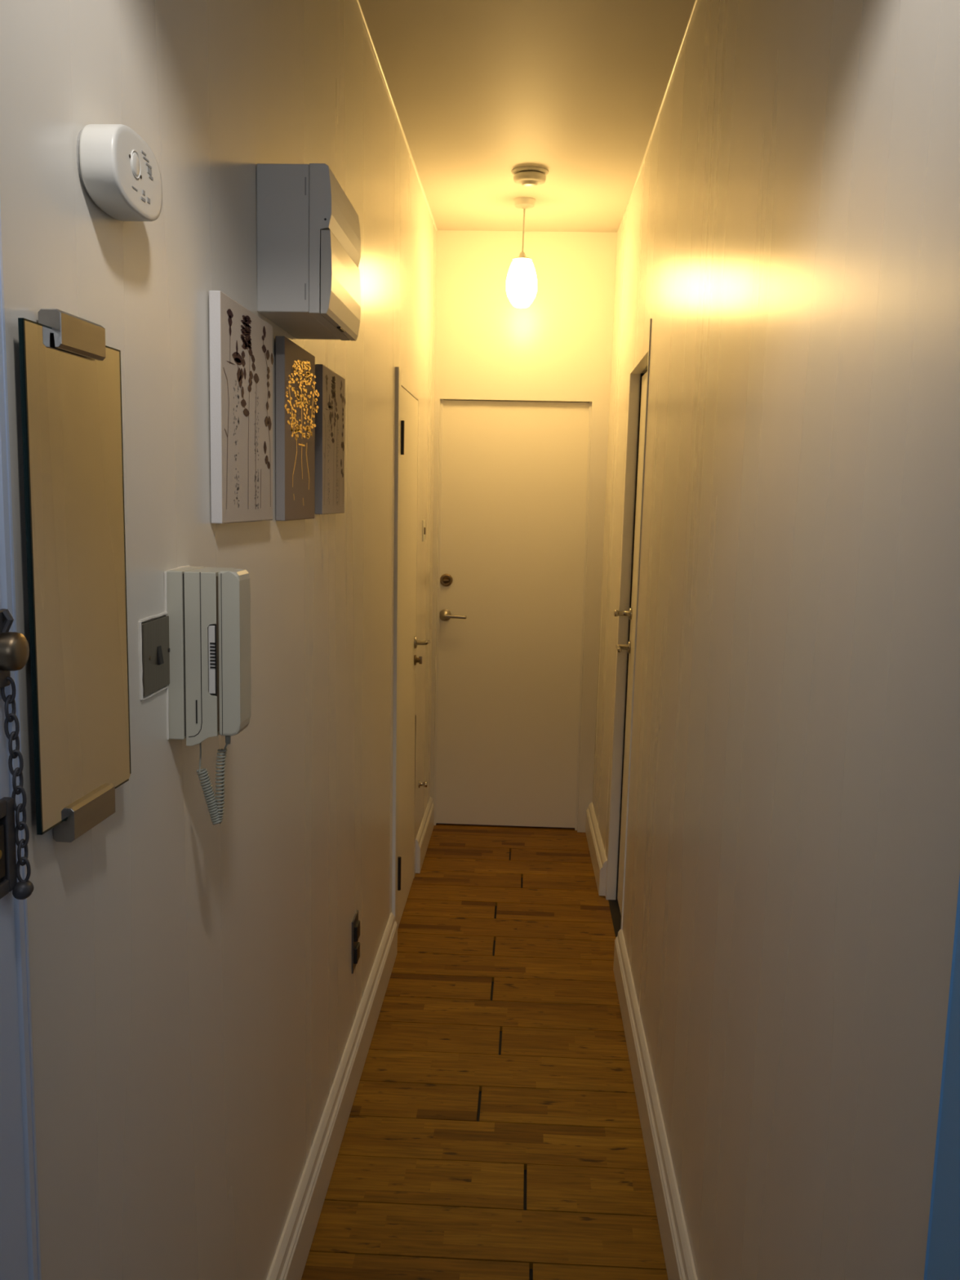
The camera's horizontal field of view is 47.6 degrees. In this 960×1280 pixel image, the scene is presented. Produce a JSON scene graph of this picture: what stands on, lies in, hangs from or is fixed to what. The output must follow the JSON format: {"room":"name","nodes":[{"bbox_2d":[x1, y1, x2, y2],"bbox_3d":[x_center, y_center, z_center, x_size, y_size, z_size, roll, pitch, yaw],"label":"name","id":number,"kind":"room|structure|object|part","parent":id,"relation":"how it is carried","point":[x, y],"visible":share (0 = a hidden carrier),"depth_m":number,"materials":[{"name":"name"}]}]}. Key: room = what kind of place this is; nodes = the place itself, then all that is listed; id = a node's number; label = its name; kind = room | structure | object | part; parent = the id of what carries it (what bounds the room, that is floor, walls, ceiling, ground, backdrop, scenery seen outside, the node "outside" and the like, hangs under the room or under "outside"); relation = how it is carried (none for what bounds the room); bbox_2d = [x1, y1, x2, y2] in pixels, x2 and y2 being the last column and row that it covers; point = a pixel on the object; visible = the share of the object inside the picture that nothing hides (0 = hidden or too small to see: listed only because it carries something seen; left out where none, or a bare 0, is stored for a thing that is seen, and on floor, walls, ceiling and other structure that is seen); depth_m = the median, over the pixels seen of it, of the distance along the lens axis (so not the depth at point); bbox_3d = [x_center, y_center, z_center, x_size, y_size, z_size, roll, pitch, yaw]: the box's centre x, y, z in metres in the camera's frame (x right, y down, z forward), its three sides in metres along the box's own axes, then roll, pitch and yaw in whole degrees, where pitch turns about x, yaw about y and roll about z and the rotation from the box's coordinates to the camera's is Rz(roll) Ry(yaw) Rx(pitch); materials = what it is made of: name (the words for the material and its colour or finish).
{"room":"apartment hallway","nodes":[
{"label":"apartment hallway","id":0,"kind":"room"},
{"bbox_2d":[0,0,436,1279],"bbox_3d":[-0.368,-0.214,3.015,0.145,2.700,4.185,2,7,2],"label":"wall","id":1,"kind":"structure","parent":0,"point":[196,996],"depth_m":1.51,"materials":[{"name":"paint"}]},
{"bbox_2d":[17,308,131,842],"bbox_3d":[-0.379,-0.057,1.032,0.021,0.483,0.197,2,7,5],"label":"wall mirror","id":2,"kind":"object","parent":1,"relation":"attached to","point":[71,380],"visible":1,"depth_m":1.01,"materials":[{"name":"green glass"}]},
{"bbox_2d":[76,124,162,221],"bbox_3d":[-0.362,-0.470,1.099,0.040,0.079,0.139,2,7,2],"label":"fire alarm","id":3,"kind":"object","parent":1,"relation":"attached to","point":[119,172],"visible":1,"depth_m":1.06,"materials":[{"name":"grey plastic"}]},
{"bbox_3d":[-0.379,-0.470,1.100,0.005,0.072,0.132,2,7,2],"label":"mounting plate","id":4,"kind":"part","parent":3,"relation":"part of","materials":[{"name":"grey plastic"}]},
{"bbox_2d":[137,612,169,701],"bbox_3d":[-0.380,0.017,1.285,0.009,0.094,0.111,2,7,2],"label":"light switch","id":5,"kind":"object","parent":1,"relation":"attached to","point":[153,634],"visible":1,"depth_m":1.27,"materials":[{"name":"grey metal"}]},
{"bbox_2d":[164,564,251,824],"bbox_3d":[-0.336,0.069,1.375,0.092,0.321,0.100,2,7,2],"label":"phone","id":6,"kind":"object","parent":1,"relation":"attached to","point":[208,609],"visible":1,"depth_m":1.32,"materials":[{"name":"beige plastic"}]},
{"bbox_3d":[-0.370,0.014,1.371,0.022,0.207,0.096,2,7,2],"label":"wall plate","id":7,"kind":"part","parent":6,"relation":"part of","materials":[{"name":"beige plastic"}]},
{"bbox_3d":[-0.333,0.172,1.363,0.043,0.120,0.017,2,7,2],"label":"coiled cord","id":8,"kind":"part","parent":6,"relation":"part of","materials":[{"name":"grey plastic"}]},
{"bbox_2d":[208,290,273,524],"bbox_3d":[-0.351,-0.332,1.621,0.016,0.310,0.301,2,7,2],"label":"canvas","id":9,"kind":"object","parent":1,"relation":"attached to","point":[241,342],"visible":1,"depth_m":1.56,"materials":[{"name":"white fabric"}]},
{"bbox_2d":[223,308,273,509],"bbox_3d":[-0.342,-0.337,1.625,0.001,0.283,0.291,2,7,2],"label":"print","id":10,"kind":"object","parent":9,"relation":"attached to","point":[248,358],"depth_m":1.61},
{"bbox_2d":[275,336,319,520],"bbox_3d":[-0.333,-0.378,2.001,0.016,0.310,0.307,2,7,2],"label":"canvas","id":11,"kind":"object","parent":1,"relation":"attached to","point":[295,392],"visible":1,"depth_m":1.93,"materials":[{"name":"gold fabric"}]},
{"bbox_2d":[292,443,309,503],"bbox_3d":[-0.328,-0.305,1.994,0.001,0.118,0.148,2,7,2],"label":"vase","id":12,"kind":"object","parent":11,"relation":"on","point":[296,443],"depth_m":1.99,"materials":[{"name":"clear glass"}]},
{"bbox_2d":[256,163,360,341],"bbox_3d":[-0.284,-0.646,1.851,0.120,0.228,0.298,2,7,2],"label":"electrical box","id":13,"kind":"object","parent":1,"relation":"attached to","point":[308,235],"visible":1,"depth_m":1.71,"materials":[{"name":"white plastic"}]},
{"bbox_2d":[314,364,345,514],"bbox_3d":[-0.318,-0.420,2.322,0.016,0.298,0.268,2,7,2],"label":"canvas","id":14,"kind":"object","parent":1,"relation":"attached to","point":[331,386],"visible":1,"depth_m":2.27,"materials":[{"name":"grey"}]},
{"bbox_2d":[324,374,345,505],"bbox_3d":[-0.310,-0.424,2.326,0.001,0.272,0.259,2,7,2],"label":"print","id":15,"kind":"object","parent":14,"relation":"attached to","point":[334,384],"depth_m":2.32},
{"bbox_2d":[266,912,397,1279],"bbox_3d":[-0.350,1.153,2.386,0.023,0.144,2.595,2,7,2],"label":"baseboard","id":16,"kind":"structure","parent":1,"relation":"attached to","point":[290,1259],"depth_m":2.49,"materials":[{"name":"paint"}]},
{"bbox_2d":[351,910,359,973],"bbox_3d":[-0.326,0.795,2.870,0.013,0.140,0.086,2,7,2],"label":"wall socket","id":17,"kind":"object","parent":1,"relation":"attached to","point":[355,922],"visible":1,"depth_m":2.85,"materials":[{"name":"black plastic"}]},
{"bbox_2d":[355,0,437,231],"bbox_3d":[-0.281,-1.539,2.768,0.006,0.006,4.050,2,7,2],"label":"trim","id":18,"kind":"structure","parent":1,"relation":"attached to","point":[357,2],"depth_m":3.21,"materials":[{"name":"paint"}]},
{"bbox_2d":[391,366,430,928],"bbox_3d":[-0.303,0.046,3.963,0.178,1.945,0.755,2,7,2],"label":"door","id":19,"kind":"structure","parent":1,"relation":"in","point":[406,642],"depth_m":3.90,"materials":[{"name":"paint"}]},
{"bbox_3d":[-0.313,0.089,3.623,0.092,1.945,0.068,2,7,2],"label":"architrave","id":20,"kind":"part","parent":19,"relation":"part of","materials":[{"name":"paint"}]},
{"bbox_3d":[-0.227,0.005,4.273,0.054,0.048,0.124,2,7,2],"label":"handle","id":21,"kind":"part","parent":19,"relation":"part of","materials":[{"name":"silver metal"}]},
{"bbox_2d":[417,780,427,787],"bbox_3d":[-0.238,0.600,4.528,0.037,0.032,0.032,2,7,2],"label":"door stop","id":22,"kind":"object","parent":1,"relation":"attached to","point":[424,784],"visible":1,"depth_m":4.52,"materials":[{"name":"silver metal"}]},
{"bbox_2d":[422,520,426,541],"bbox_3d":[-0.230,-0.451,4.482,0.011,0.086,0.086,2,7,2],"label":"light switch","id":23,"kind":"object","parent":1,"relation":"attached to","point":[424,528],"visible":1,"depth_m":4.47,"materials":[{"name":"white plastic"}]},
{"bbox_2d":[415,796,434,873],"bbox_3d":[-0.240,0.846,4.787,0.020,0.144,0.650,2,7,2],"label":"baseboard","id":24,"kind":"structure","parent":1,"relation":"attached to","point":[424,835],"depth_m":4.68,"materials":[{"name":"paint"}]},
{"bbox_2d":[301,823,668,1279],"bbox_3d":[0.071,1.168,3.120,1.060,0.050,4.205,2,7,2],"label":"floor","id":25,"kind":"structure","parent":0,"point":[493,1131],"depth_m":2.82,"materials":[{"name":"brown wood"}]},
{"bbox_2d":[430,230,617,832],"bbox_3d":[0.176,-0.456,4.990,1.140,2.700,0.120,2,7,2],"label":"wall","id":26,"kind":"structure","parent":0,"point":[557,348],"depth_m":4.82,"materials":[{"name":"paint"}]},
{"bbox_2d":[433,399,591,830],"bbox_3d":[0.140,-0.095,5.018,0.678,1.975,0.118,2,7,2],"label":"door","id":27,"kind":"structure","parent":26,"relation":"in","point":[514,476],"depth_m":5.01,"materials":[{"name":"paint"}]},
{"bbox_3d":[-0.125,-0.111,4.996,0.128,0.056,0.054,2,7,2],"label":"handle","id":28,"kind":"part","parent":27,"relation":"part of","materials":[{"name":"metal"}]},
{"bbox_2d":[359,0,694,232],"bbox_3d":[0.110,-1.560,2.743,1.140,0.060,4.340,2,7,2],"label":"ceiling","id":29,"kind":"structure","parent":0,"point":[482,91],"depth_m":3.17,"materials":[{"name":"paint"}]},
{"bbox_2d":[506,196,537,308],"bbox_3d":[0.168,-1.523,4.289,0.123,0.409,0.129,2,7,2],"label":"pendant lamp","id":30,"kind":"object","parent":29,"relation":"hanging from","point":[522,280],"visible":1,"depth_m":4.26,"materials":[{"name":"white glass"}]},
{"bbox_3d":[0.165,-1.408,4.303,0.123,0.178,0.129,2,7,2],"label":"lamp shade","id":31,"kind":"part","parent":30,"relation":"part of","materials":[{"name":"white glass"}]},
{"bbox_2d":[511,165,548,187],"bbox_3d":[0.178,-1.653,3.898,0.132,0.051,0.132,2,7,2],"label":"smoke detector","id":32,"kind":"object","parent":29,"relation":"attached to","point":[528,176],"visible":1,"depth_m":3.86,"materials":[{"name":"white plastic"}]},
{"bbox_2d":[591,0,959,1279],"bbox_3d":[0.536,-0.177,2.877,0.165,2.700,4.105,2,7,2],"label":"wall","id":33,"kind":"structure","parent":0,"point":[788,231],"depth_m":1.41,"materials":[{"name":"paint"}]},
{"bbox_2d":[585,802,607,895],"bbox_3d":[0.494,0.878,4.666,0.028,0.144,0.830,1,7,2],"label":"baseboard","id":34,"kind":"structure","parent":33,"relation":"attached to","point":[598,857],"depth_m":4.52,"materials":[{"name":"paint"}]},
{"bbox_2d":[605,318,651,937],"bbox_3d":[0.560,0.020,3.779,0.154,2.100,0.706,2,7,2],"label":"door","id":35,"kind":"structure","parent":33,"relation":"in","point":[624,644],"depth_m":4.04,"materials":[{"name":"paint"}]},
{"bbox_3d":[0.530,-0.099,4.035,0.066,0.044,0.044,2,7,2],"label":"lock knob","id":36,"kind":"part","parent":35,"relation":"part of","materials":[{"name":"silver metal"}]},
{"bbox_3d":[0.531,0.030,4.016,0.054,0.048,0.108,2,7,2],"label":"handle","id":37,"kind":"part","parent":35,"relation":"part of","materials":[{"name":"silver metal"}]},
{"bbox_2d":[613,928,697,1279],"bbox_3d":[0.394,1.181,2.295,0.023,0.144,2.595,2,7,2],"label":"baseboard","id":38,"kind":"structure","parent":33,"relation":"attached to","point":[679,1262],"depth_m":2.49,"materials":[{"name":"paint"}]},
{"bbox_2d":[628,0,697,201],"bbox_3d":[0.515,-1.517,2.734,0.006,0.006,4.050,2,7,2],"label":"trim","id":39,"kind":"structure","parent":33,"relation":"attached to","point":[695,1],"depth_m":3.04,"materials":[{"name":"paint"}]},
{"bbox_3d":[0.036,-0.049,0.820,2.600,2.950,0.160,2,7,2],"label":"wall","id":40,"kind":"structure","parent":0,"visible":0},
{"bbox_2d":[0,796,17,898],"bbox_3d":[-0.396,0.172,0.880,0.013,0.080,0.066,2,7,2],"label":"keep","id":41,"kind":"object","parent":40,"relation":"attached to","point":[8,878],"visible":1,"depth_m":0.90,"materials":[{"name":"black metal"}]},
{"bbox_2d":[0,608,29,688],"bbox_3d":[-0.384,0.007,0.889,0.023,0.065,0.032,2,7,2],"label":"anchor","id":42,"kind":"object","parent":40,"relation":"attached to","point":[14,646],"visible":1,"depth_m":0.88,"materials":[{"name":"brown metal"}]},
{"bbox_2d":[0,676,33,899],"bbox_3d":[-0.386,0.124,0.907,0.020,0.190,0.018,2,7,2],"label":"chain","id":43,"kind":"object","parent":42,"relation":"hanging from","point":[23,889],"visible":1,"depth_m":0.91,"materials":[{"name":"black metal"}]},
{"bbox_2d":[0,202,41,1279],"bbox_3d":[-0.464,0.257,0.902,0.141,2.300,0.130,2,7,2],"label":"door frame","id":44,"kind":"structure","parent":40,"relation":"attached to","point":[20,1233],"depth_m":0.93,"materials":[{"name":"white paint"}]},
{"bbox_2d":[924,875,959,1279],"bbox_3d":[0.434,0.290,0.796,0.144,2.300,0.145,2,7,2],"label":"door frame","id":45,"kind":"structure","parent":40,"relation":"attached to","point":[942,1262],"depth_m":0.86,"materials":[{"name":"blue paint"}]}
]}

